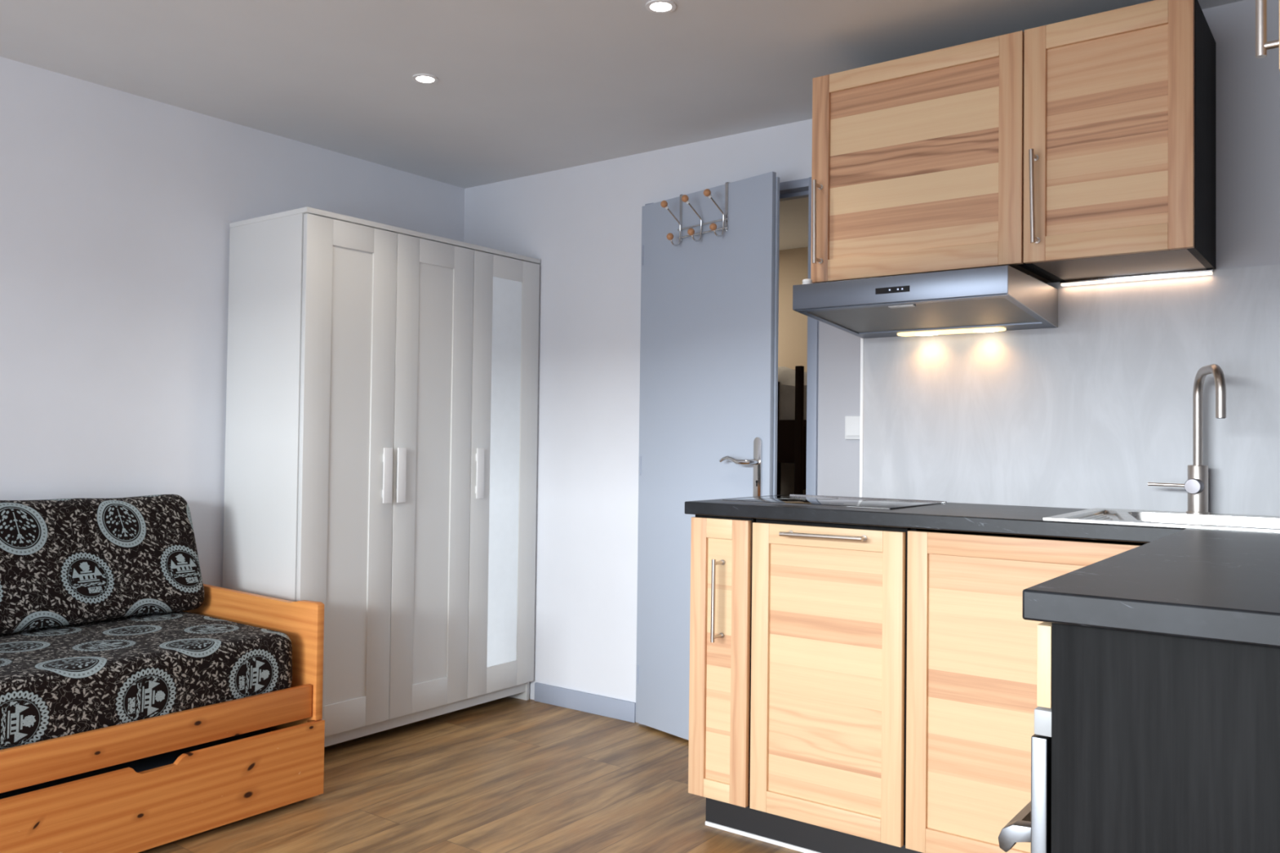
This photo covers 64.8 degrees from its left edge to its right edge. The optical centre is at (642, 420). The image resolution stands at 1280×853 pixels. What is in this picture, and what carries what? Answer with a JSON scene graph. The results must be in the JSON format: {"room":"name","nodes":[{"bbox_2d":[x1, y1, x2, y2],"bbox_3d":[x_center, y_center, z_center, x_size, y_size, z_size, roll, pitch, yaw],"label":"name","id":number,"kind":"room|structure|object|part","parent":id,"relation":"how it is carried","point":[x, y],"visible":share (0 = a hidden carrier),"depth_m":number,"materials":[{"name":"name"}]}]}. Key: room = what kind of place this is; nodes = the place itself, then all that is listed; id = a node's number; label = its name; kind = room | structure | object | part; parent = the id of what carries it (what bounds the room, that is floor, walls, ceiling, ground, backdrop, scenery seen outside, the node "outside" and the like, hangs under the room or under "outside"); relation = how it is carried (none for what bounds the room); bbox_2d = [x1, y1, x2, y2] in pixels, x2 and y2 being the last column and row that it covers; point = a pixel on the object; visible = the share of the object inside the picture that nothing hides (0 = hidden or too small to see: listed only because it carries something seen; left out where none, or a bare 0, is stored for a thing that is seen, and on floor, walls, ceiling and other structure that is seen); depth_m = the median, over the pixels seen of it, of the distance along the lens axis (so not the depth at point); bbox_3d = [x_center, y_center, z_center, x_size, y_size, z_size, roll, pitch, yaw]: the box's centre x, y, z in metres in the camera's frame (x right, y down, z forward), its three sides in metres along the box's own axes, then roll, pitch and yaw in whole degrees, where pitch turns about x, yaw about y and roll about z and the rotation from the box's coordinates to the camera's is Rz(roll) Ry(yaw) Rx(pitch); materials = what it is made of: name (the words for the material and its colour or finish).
{"room":"studio apartment","nodes":[
{"label":"studio apartment","id":0,"kind":"room"},
{"bbox_2d":[0,56,464,587],"bbox_3d":[-2.428,-0.002,2.588,0.100,2.279,5.400,0,-2,37],"label":"wall","id":1,"kind":"structure","parent":0,"point":[117,208],"depth_m":3.43,"materials":[{"name":"white paint"}]},
{"bbox_2d":[138,696,802,852],"bbox_3d":[-0.492,1.190,2.486,4.525,0.060,7.600,0,-2,37],"label":"floor","id":2,"kind":"structure","parent":0,"point":[505,775],"depth_m":3.15,"materials":[{"name":"brown wood"}]},
{"bbox_2d":[0,583,324,852],"bbox_3d":[-1.904,0.840,2.533,0.795,0.606,2.029,0,-2,37],"label":"daybed","id":3,"kind":"object","parent":2,"relation":"on","point":[144,784],"visible":0.74,"depth_m":2.77,"materials":[{"name":"orange wood"}]},
{"bbox_3d":[-1.876,1.008,2.515,0.668,0.130,1.890,0,-2,37],"label":"drawer mattress","id":4,"kind":"part","parent":3,"relation":"part of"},
{"bbox_2d":[0,611,292,750],"bbox_3d":[-1.903,0.720,2.531,0.712,0.198,1.908,0,-2,37],"label":"seat cushion","id":5,"kind":"object","parent":3,"relation":"on","point":[57,682],"visible":0.84,"depth_m":2.77,"materials":[{"name":"black fabric"}]},
{"bbox_2d":[0,493,204,635],"bbox_3d":[-1.898,0.434,3.015,0.197,0.398,1.179,0,-2,37],"label":"cushion","id":6,"kind":"object","parent":5,"relation":"on","point":[64,562],"visible":1,"depth_m":3.15,"materials":[{"name":"black fabric"}]},
{"bbox_3d":[-1.611,0.836,2.311,0.022,0.099,1.970,0,-2,37],"label":"rail","id":7,"kind":"part","parent":3,"relation":"part of","materials":[{"name":"orange wood"}]},
{"bbox_3d":[-1.587,1.011,2.309,0.020,0.224,2.003,0,-2,37],"label":"drawer","id":8,"kind":"part","parent":3,"relation":"part of","materials":[{"name":"orange wood"}]},
{"bbox_2d":[222,206,540,746],"bbox_3d":[-0.985,0.236,4.007,0.488,1.900,1.171,0,-2,37],"label":"wardrobe","id":9,"kind":"object","parent":2,"relation":"on","point":[380,465],"visible":0.9,"depth_m":3.69,"materials":[{"name":"white wood"}]},
{"bbox_3d":[-1.347,0.231,3.557,0.442,1.882,0.016,0,-2,37],"label":"panel","id":10,"kind":"part","parent":9,"relation":"part of","materials":[{"name":"white wood"}]},
{"bbox_3d":[-1.044,0.195,3.567,0.021,1.792,0.386,0,-2,37],"label":"door","id":11,"kind":"part","parent":9,"relation":"part of","materials":[{"name":"white wood"}]},
{"bbox_3d":[-0.981,-0.704,4.033,0.470,0.018,1.171,0,-2,37],"label":"panel","id":12,"kind":"part","parent":9,"relation":"part of","materials":[{"name":"white wood"}]},
{"bbox_3d":[-0.935,0.199,3.679,0.019,0.202,0.038,0,-2,37],"label":"handle","id":13,"kind":"part","parent":9,"relation":"part of","materials":[{"name":"white plastic"}]},
{"bbox_3d":[-0.897,0.200,3.731,0.019,0.202,0.038,0,-2,37],"label":"handle","id":14,"kind":"part","parent":9,"relation":"part of","materials":[{"name":"white plastic"}]},
{"bbox_3d":[-0.812,0.204,3.879,0.021,1.792,0.386,0,-2,37],"label":"door","id":15,"kind":"part","parent":9,"relation":"part of","materials":[{"name":"white wood"}]},
{"bbox_3d":[-0.658,0.210,4.053,0.019,0.202,0.038,0,-2,37],"label":"handle","id":16,"kind":"part","parent":9,"relation":"part of","materials":[{"name":"white plastic"}]},
{"bbox_3d":[-0.580,0.214,4.192,0.021,1.792,0.386,0,-2,37],"label":"door","id":17,"kind":"part","parent":9,"relation":"part of","materials":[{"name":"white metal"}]},
{"bbox_2d":[486,276,522,667],"bbox_3d":[-0.581,0.207,4.193,0.017,1.605,0.184,0,-2,37],"label":"mirror","id":18,"kind":"object","parent":9,"relation":"attached to","point":[504,329],"depth_m":4.19,"materials":[{"name":"clear glass"}]},
{"bbox_3d":[-0.660,0.260,4.483,0.442,1.882,0.016,0,-2,37],"label":"panel","id":19,"kind":"part","parent":9,"relation":"part of","materials":[{"name":"white wood"}]},
{"bbox_2d":[688,514,755,808],"bbox_3d":[0.365,0.679,3.062,0.196,0.807,0.601,0,-2,37],"label":"base cabinet","id":20,"kind":"object","parent":2,"relation":"on","point":[722,547],"visible":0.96,"depth_m":2.86,"materials":[{"name":"beige wood"}]},
{"bbox_3d":[0.209,0.504,2.841,0.015,0.231,0.054,0,-2,37],"label":"handle","id":21,"kind":"part","parent":20,"relation":"part of","materials":[{"name":"silver metal"}]},
{"bbox_3d":[0.220,0.678,2.870,0.095,0.695,0.008,0,-2,37],"label":"panel","id":22,"kind":"part","parent":20,"relation":"part of","materials":[{"name":"brown wood"}]},
{"bbox_2d":[777,365,806,494],"bbox_3d":[0.375,0.499,5.610,1.700,1.478,1.115,0,-2,37],"label":"bunk bed","id":23,"kind":"object","parent":2,"relation":"on","point":[791,433],"visible":0.09,"depth_m":4.69,"materials":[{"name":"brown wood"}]},
{"bbox_3d":[0.665,0.515,5.111,0.050,1.430,0.045,0,-2,37],"label":"post","id":24,"kind":"part","parent":23,"relation":"part of","materials":[{"name":"brown wood"}]},
{"bbox_3d":[0.213,0.104,5.419,1.610,0.215,0.027,0,-2,37],"label":"rail","id":25,"kind":"part","parent":23,"relation":"part of","materials":[{"name":"brown wood"}]},
{"bbox_2d":[777,366,807,419],"bbox_3d":[0.461,-0.085,5.754,1.570,0.392,0.770,0,-2,37],"label":"duvet","id":26,"kind":"object","parent":23,"relation":"on","point":[786,375],"visible":0.07,"depth_m":5.08,"materials":[{"name":"beige fabric"}]},
{"bbox_3d":[0.721,0.483,4.677,0.033,1.478,0.030,0,-2,37],"label":"post","id":27,"kind":"part","parent":23,"relation":"part of","materials":[{"name":"brown wood"}]},
{"bbox_2d":[705,797,922,852],"bbox_3d":[0.690,1.126,2.573,1.250,0.100,0.022,0,-2,37],"label":"kickboard","id":28,"kind":"object","parent":2,"relation":"on","point":[798,836],"visible":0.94,"depth_m":2.78,"materials":[{"name":"black metal"}]},
{"bbox_2d":[750,518,910,847],"bbox_3d":[0.627,0.678,2.876,0.444,0.807,0.587,0,-2,37],"label":"base cabinet","id":29,"kind":"object","parent":2,"relation":"on","point":[828,643],"visible":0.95,"depth_m":2.67,"materials":[{"name":"beige wood"}]},
{"bbox_3d":[0.476,0.304,2.663,0.238,0.016,0.046,0,-2,37],"label":"handle","id":30,"kind":"part","parent":29,"relation":"part of","materials":[{"name":"silver metal"}]},
{"bbox_3d":[0.486,0.678,2.690,0.341,0.688,0.008,0,-2,37],"label":"panel","id":31,"kind":"part","parent":29,"relation":"part of","materials":[{"name":"brown wood"}]},
{"bbox_2d":[905,528,1141,852],"bbox_3d":[1.078,0.680,2.580,0.632,0.812,0.525,0,-2,37],"label":"base cabinet","id":32,"kind":"object","parent":2,"relation":"on","point":[971,691],"visible":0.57,"depth_m":2.47,"materials":[{"name":"beige wood"}]},
{"bbox_3d":[0.920,0.675,2.388,0.509,0.694,0.008,0,-2,37],"label":"panel","id":33,"kind":"part","parent":32,"relation":"part of","materials":[{"name":"brown wood"}]},
{"bbox_2d":[1036,622,1279,852],"bbox_3d":[0.898,0.696,1.260,0.624,0.907,0.600,0,-2,37],"label":"base cabinet","id":34,"kind":"object","parent":2,"relation":"on","point":[1161,744],"visible":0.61,"depth_m":1.13,"materials":[{"name":"black wood"}]},
{"bbox_2d":[998,706,1051,852],"bbox_3d":[0.865,0.693,1.275,0.650,0.678,0.581,0,-2,37],"label":"oven","id":35,"kind":"object","parent":34,"relation":"in","point":[1033,824],"visible":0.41,"depth_m":1.21,"materials":[{"name":"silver metal"}]},
{"bbox_3d":[0.622,0.520,1.459,0.042,0.038,0.556,0,-2,37],"label":"handle","id":36,"kind":"part","parent":35,"relation":"part of","materials":[{"name":"metal"}]},
{"bbox_3d":[0.645,0.684,1.439,0.019,0.592,0.579,0,-2,37],"label":"door","id":37,"kind":"part","parent":35,"relation":"part of","materials":[{"name":"metal"}]},
{"bbox_3d":[0.654,0.370,1.441,0.025,0.031,0.581,0,-2,37],"label":"control panel","id":38,"kind":"part","parent":35,"relation":"part of","materials":[{"name":"silver metal"}]},
{"bbox_3d":[0.659,0.302,1.449,0.016,0.098,0.598,0,-2,37],"label":"drawer","id":39,"kind":"part","parent":34,"relation":"part of","materials":[{"name":"brown wood"}]},
{"bbox_3d":[1.250,0.661,1.736,0.626,0.807,0.575,0,-2,37],"label":"base cabinet","id":40,"kind":"object","parent":2,"relation":"on","visible":0},
{"bbox_2d":[684,494,1279,648],"bbox_3d":[0.710,0.241,2.100,1.927,0.036,1.761,0,-2,37],"label":"countertop","id":41,"kind":"structure","parent":40,"relation":"on","point":[1205,584],"depth_m":1.40,"materials":[{"name":"stone"}]},
{"bbox_2d":[720,493,946,510],"bbox_3d":[0.567,0.237,2.981,0.522,0.006,0.426,0,-2,37],"label":"cooktop","id":42,"kind":"object","parent":41,"relation":"in","point":[795,500],"visible":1,"depth_m":2.94,"materials":[{"name":"black glass"}]},
{"bbox_2d":[1043,507,1279,545],"bbox_3d":[1.422,0.314,2.319,0.827,0.165,0.518,0,-2,37],"label":"sink","id":43,"kind":"object","parent":41,"relation":"in","point":[1149,517],"visible":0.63,"depth_m":2.50,"materials":[{"name":"metal"}]},
{"bbox_3d":[1.428,0.313,2.284,0.665,0.165,0.370,0,-2,37],"label":"bowl","id":44,"kind":"part","parent":43,"relation":"part of","materials":[{"name":"metal"}]},
{"bbox_2d":[1147,364,1226,514],"bbox_3d":[1.404,0.049,2.526,0.125,0.374,0.251,1,-1,-12],"label":"tap","id":45,"kind":"object","parent":41,"relation":"on","point":[1196,486],"visible":1,"depth_m":2.57,"materials":[{"name":"silver metal"}]},
{"bbox_3d":[1.355,0.165,2.602,0.092,0.009,0.008,0,-2,39],"label":"lever","id":46,"kind":"part","parent":45,"relation":"part of","materials":[{"name":"silver metal"}]},
{"bbox_3d":[1.402,0.166,2.565,0.039,0.039,0.031,0,-2,43],"label":"valve knob","id":47,"kind":"part","parent":45,"relation":"part of","materials":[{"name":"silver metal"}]},
{"bbox_2d":[1186,465,1209,514],"bbox_3d":[1.425,0.175,2.589,0.053,0.124,0.053,0,-2,37],"label":"tap","id":48,"kind":"object","parent":45,"relation":"on","point":[1197,504],"depth_m":2.57,"materials":[{"name":"silver metal"}]},
{"bbox_3d":[1.403,-0.012,2.499,0.022,0.254,0.217,0,-1,15],"label":"spout","id":49,"kind":"part","parent":45,"relation":"part of","materials":[{"name":"silver metal"}]},
{"bbox_2d":[0,0,1243,250],"bbox_3d":[-0.463,-1.159,2.537,4.525,0.080,7.600,0,-2,37],"label":"ceiling","id":50,"kind":"structure","parent":0,"point":[522,88],"depth_m":3.09,"materials":[{"name":"paint"}]},
{"bbox_2d":[412,73,438,84],"bbox_3d":[-0.702,-1.104,3.253,0.082,0.004,0.082,0,-2,37],"label":"recessed light","id":51,"kind":"object","parent":50,"relation":"in","point":[425,78],"visible":1,"depth_m":3.25,"materials":[{"name":"white plastic"}]},
{"bbox_2d":[645,0,675,13],"bbox_3d":[0.048,-1.107,2.691,0.082,0.004,0.082,0,-2,37],"label":"recessed light","id":52,"kind":"object","parent":50,"relation":"in","point":[652,6],"visible":1,"depth_m":2.69,"materials":[{"name":"white plastic"}]},
{"bbox_2d":[463,118,812,702],"bbox_3d":[-0.081,0.061,4.146,1.815,2.279,0.100,0,-2,37],"label":"wall","id":53,"kind":"structure","parent":0,"point":[583,223],"depth_m":4.18,"materials":[{"name":"white paint"}]},
{"bbox_2d":[534,682,635,723],"bbox_3d":[-0.245,1.160,4.164,0.538,0.078,0.013,0,-2,37],"label":"baseboard","id":54,"kind":"structure","parent":53,"relation":"attached to","point":[620,709],"depth_m":4.15,"materials":[{"name":"blue paint"}]},
{"bbox_2d":[639,177,818,724],"bbox_3d":[0.339,0.165,3.830,0.765,2.067,0.122,0,-2,37],"label":"doorframe","id":55,"kind":"object","parent":53,"relation":"attached to","point":[797,188],"visible":0.22,"depth_m":3.57,"materials":[{"name":"blue paint"}]},
{"bbox_2d":[635,171,779,740],"bbox_3d":[0.223,0.162,3.727,0.157,2.039,0.706,2,-2,-40],"label":"door","id":56,"kind":"structure","parent":55,"relation":"attached to","point":[708,399],"depth_m":3.75,"materials":[{"name":"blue paint"}]},
{"bbox_2d":[660,182,730,246],"bbox_3d":[0.194,-0.760,3.707,0.126,0.203,0.268,2,-2,-40],"label":"hook rack","id":57,"kind":"object","parent":56,"relation":"attached to","point":[707,192],"visible":1,"depth_m":3.69,"materials":[{"name":"silver metal"}]},
{"bbox_3d":[0.219,-0.695,3.727,0.006,0.006,0.267,2,-2,-40],"label":"rail","id":58,"kind":"part","parent":57,"relation":"part of","materials":[{"name":"silver metal"}]},
{"bbox_3d":[0.219,-0.727,3.727,0.006,0.006,0.267,2,-2,-40],"label":"rail","id":59,"kind":"part","parent":57,"relation":"part of","materials":[{"name":"silver metal"}]},
{"bbox_3d":[0.334,0.137,3.521,0.061,0.031,0.154,2,-2,-40],"label":"lever","id":60,"kind":"part","parent":56,"relation":"part of","materials":[{"name":"silver metal"}]},
{"bbox_3d":[0.397,0.171,3.486,0.008,0.231,0.036,2,-2,-40],"label":"handle plate","id":61,"kind":"part","parent":56,"relation":"part of","materials":[{"name":"silver metal"}]},
{"bbox_2d":[777,247,808,494],"bbox_3d":[1.244,0.112,5.777,3.400,2.279,0.100,0,-2,37],"label":"wall","id":62,"kind":"structure","parent":0,"point":[793,263],"depth_m":6.00,"materials":[{"name":"beige paint"}]},
{"bbox_2d":[817,0,1279,497],"bbox_3d":[1.347,0.052,2.945,1.910,2.279,0.328,0,-2,37],"label":"wall","id":63,"kind":"structure","parent":0,"point":[1247,86],"depth_m":2.62,"materials":[{"name":"grey paint"}]},
{"bbox_2d":[844,416,859,439],"bbox_3d":[0.734,0.023,3.469,0.085,0.081,0.018,0,-2,37],"label":"light switch","id":64,"kind":"object","parent":63,"relation":"attached to","point":[851,423],"visible":0.56,"depth_m":3.47,"materials":[{"name":"white plastic"}]},
{"bbox_2d":[859,337,863,497],"bbox_3d":[0.704,-0.073,3.223,0.010,0.640,0.023,0,-2,37],"label":"trim","id":65,"kind":"structure","parent":63,"relation":"attached to","point":[861,339],"depth_m":3.21,"materials":[{"name":"silver metal"}]},
{"bbox_2d":[810,30,1059,283],"bbox_3d":[0.828,-0.699,2.889,0.597,0.600,0.416,0,-2,37],"label":"upper cabinet","id":66,"kind":"object","parent":63,"relation":"attached to","point":[917,166],"visible":0.93,"depth_m":2.75,"materials":[{"name":"beige wood"}]},
{"bbox_3d":[0.501,-0.570,2.897,0.016,0.239,0.046,0,-2,37],"label":"handle","id":67,"kind":"part","parent":66,"relation":"part of","materials":[{"name":"silver metal"}]},
{"bbox_3d":[0.737,-0.707,2.772,0.492,0.493,0.008,0,-2,37],"label":"panel","id":68,"kind":"part","parent":66,"relation":"part of","materials":[{"name":"brown wood"}]},
{"bbox_2d":[792,265,1057,338],"bbox_3d":[0.801,-0.333,2.854,0.596,0.134,0.470,0,-2,37],"label":"hood","id":69,"kind":"object","parent":66,"relation":"attached to","point":[1002,298],"depth_m":2.74,"materials":[{"name":"metal"}]},
{"bbox_3d":[0.469,-0.393,2.874,0.030,0.021,0.030,0,-2,37],"label":"plastic cap","id":70,"kind":"part","parent":69,"relation":"part of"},
{"bbox_3d":[0.663,-0.350,2.668,0.596,0.070,0.003,0,-2,37],"label":"panel","id":71,"kind":"part","parent":69,"relation":"part of","materials":[{"name":"metal"}]},
{"bbox_3d":[0.805,-0.291,2.860,0.588,0.043,0.454,0,-2,37],"label":"frame","id":72,"kind":"part","parent":69,"relation":"part of","materials":[{"name":"metal"}]},
{"bbox_3d":[0.861,-0.263,3.054,0.072,0.006,0.036,0,-2,37],"label":"bulb","id":73,"kind":"part","parent":69,"relation":"part of","materials":[{"name":"beige"}]},
{"bbox_3d":[1.003,-0.264,2.949,0.072,0.006,0.036,0,-2,37],"label":"bulb","id":74,"kind":"part","parent":69,"relation":"part of","materials":[{"name":"beige"}]},
{"bbox_2d":[862,264,1279,515],"bbox_3d":[1.359,-0.054,2.731,1.635,0.683,0.008,0,-2,37],"label":"backsplash","id":75,"kind":"structure","parent":63,"relation":"attached to","point":[1089,411],"depth_m":2.80,"materials":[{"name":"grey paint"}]},
{"bbox_2d":[1023,0,1215,281],"bbox_3d":[1.225,-0.700,2.595,0.388,0.600,0.416,0,-2,37],"label":"upper cabinet","id":76,"kind":"object","parent":63,"relation":"attached to","point":[1119,104],"visible":1,"depth_m":2.47,"materials":[{"name":"beige wood"}]},
{"bbox_3d":[0.985,-0.563,2.538,0.019,0.235,0.046,0,-2,37],"label":"handle","id":77,"kind":"part","parent":76,"relation":"part of","materials":[{"name":"silver metal"}]},
{"bbox_3d":[1.137,-0.705,2.476,0.286,0.485,0.008,0,-2,37],"label":"panel","id":78,"kind":"part","parent":76,"relation":"part of","materials":[{"name":"brown wood"}]},
{"bbox_2d":[1059,268,1213,286],"bbox_3d":[1.334,-0.389,2.739,0.378,0.014,0.020,0,-2,37],"label":"led light bar","id":79,"kind":"object","parent":76,"relation":"attached to","point":[1208,271],"visible":1,"depth_m":2.73,"materials":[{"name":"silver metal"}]},
{"bbox_3d":[0.644,-0.014,0.310,0.100,2.279,5.400,0,-2,37],"label":"wall","id":80,"kind":"structure","parent":0,"visible":0},
{"bbox_2d":[1255,0,1279,70],"bbox_3d":[1.263,-0.719,1.583,0.416,0.606,1.132,0,-2,37],"label":"upper cabinet","id":81,"kind":"object","parent":80,"relation":"attached to","point":[1262,45],"visible":1,"depth_m":1.26,"materials":[{"name":"silver wood"}]},
{"bbox_3d":[0.956,-0.725,1.458,0.020,0.606,0.564,0,-2,37],"label":"door","id":82,"kind":"part","parent":81,"relation":"part of","materials":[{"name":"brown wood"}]}
]}

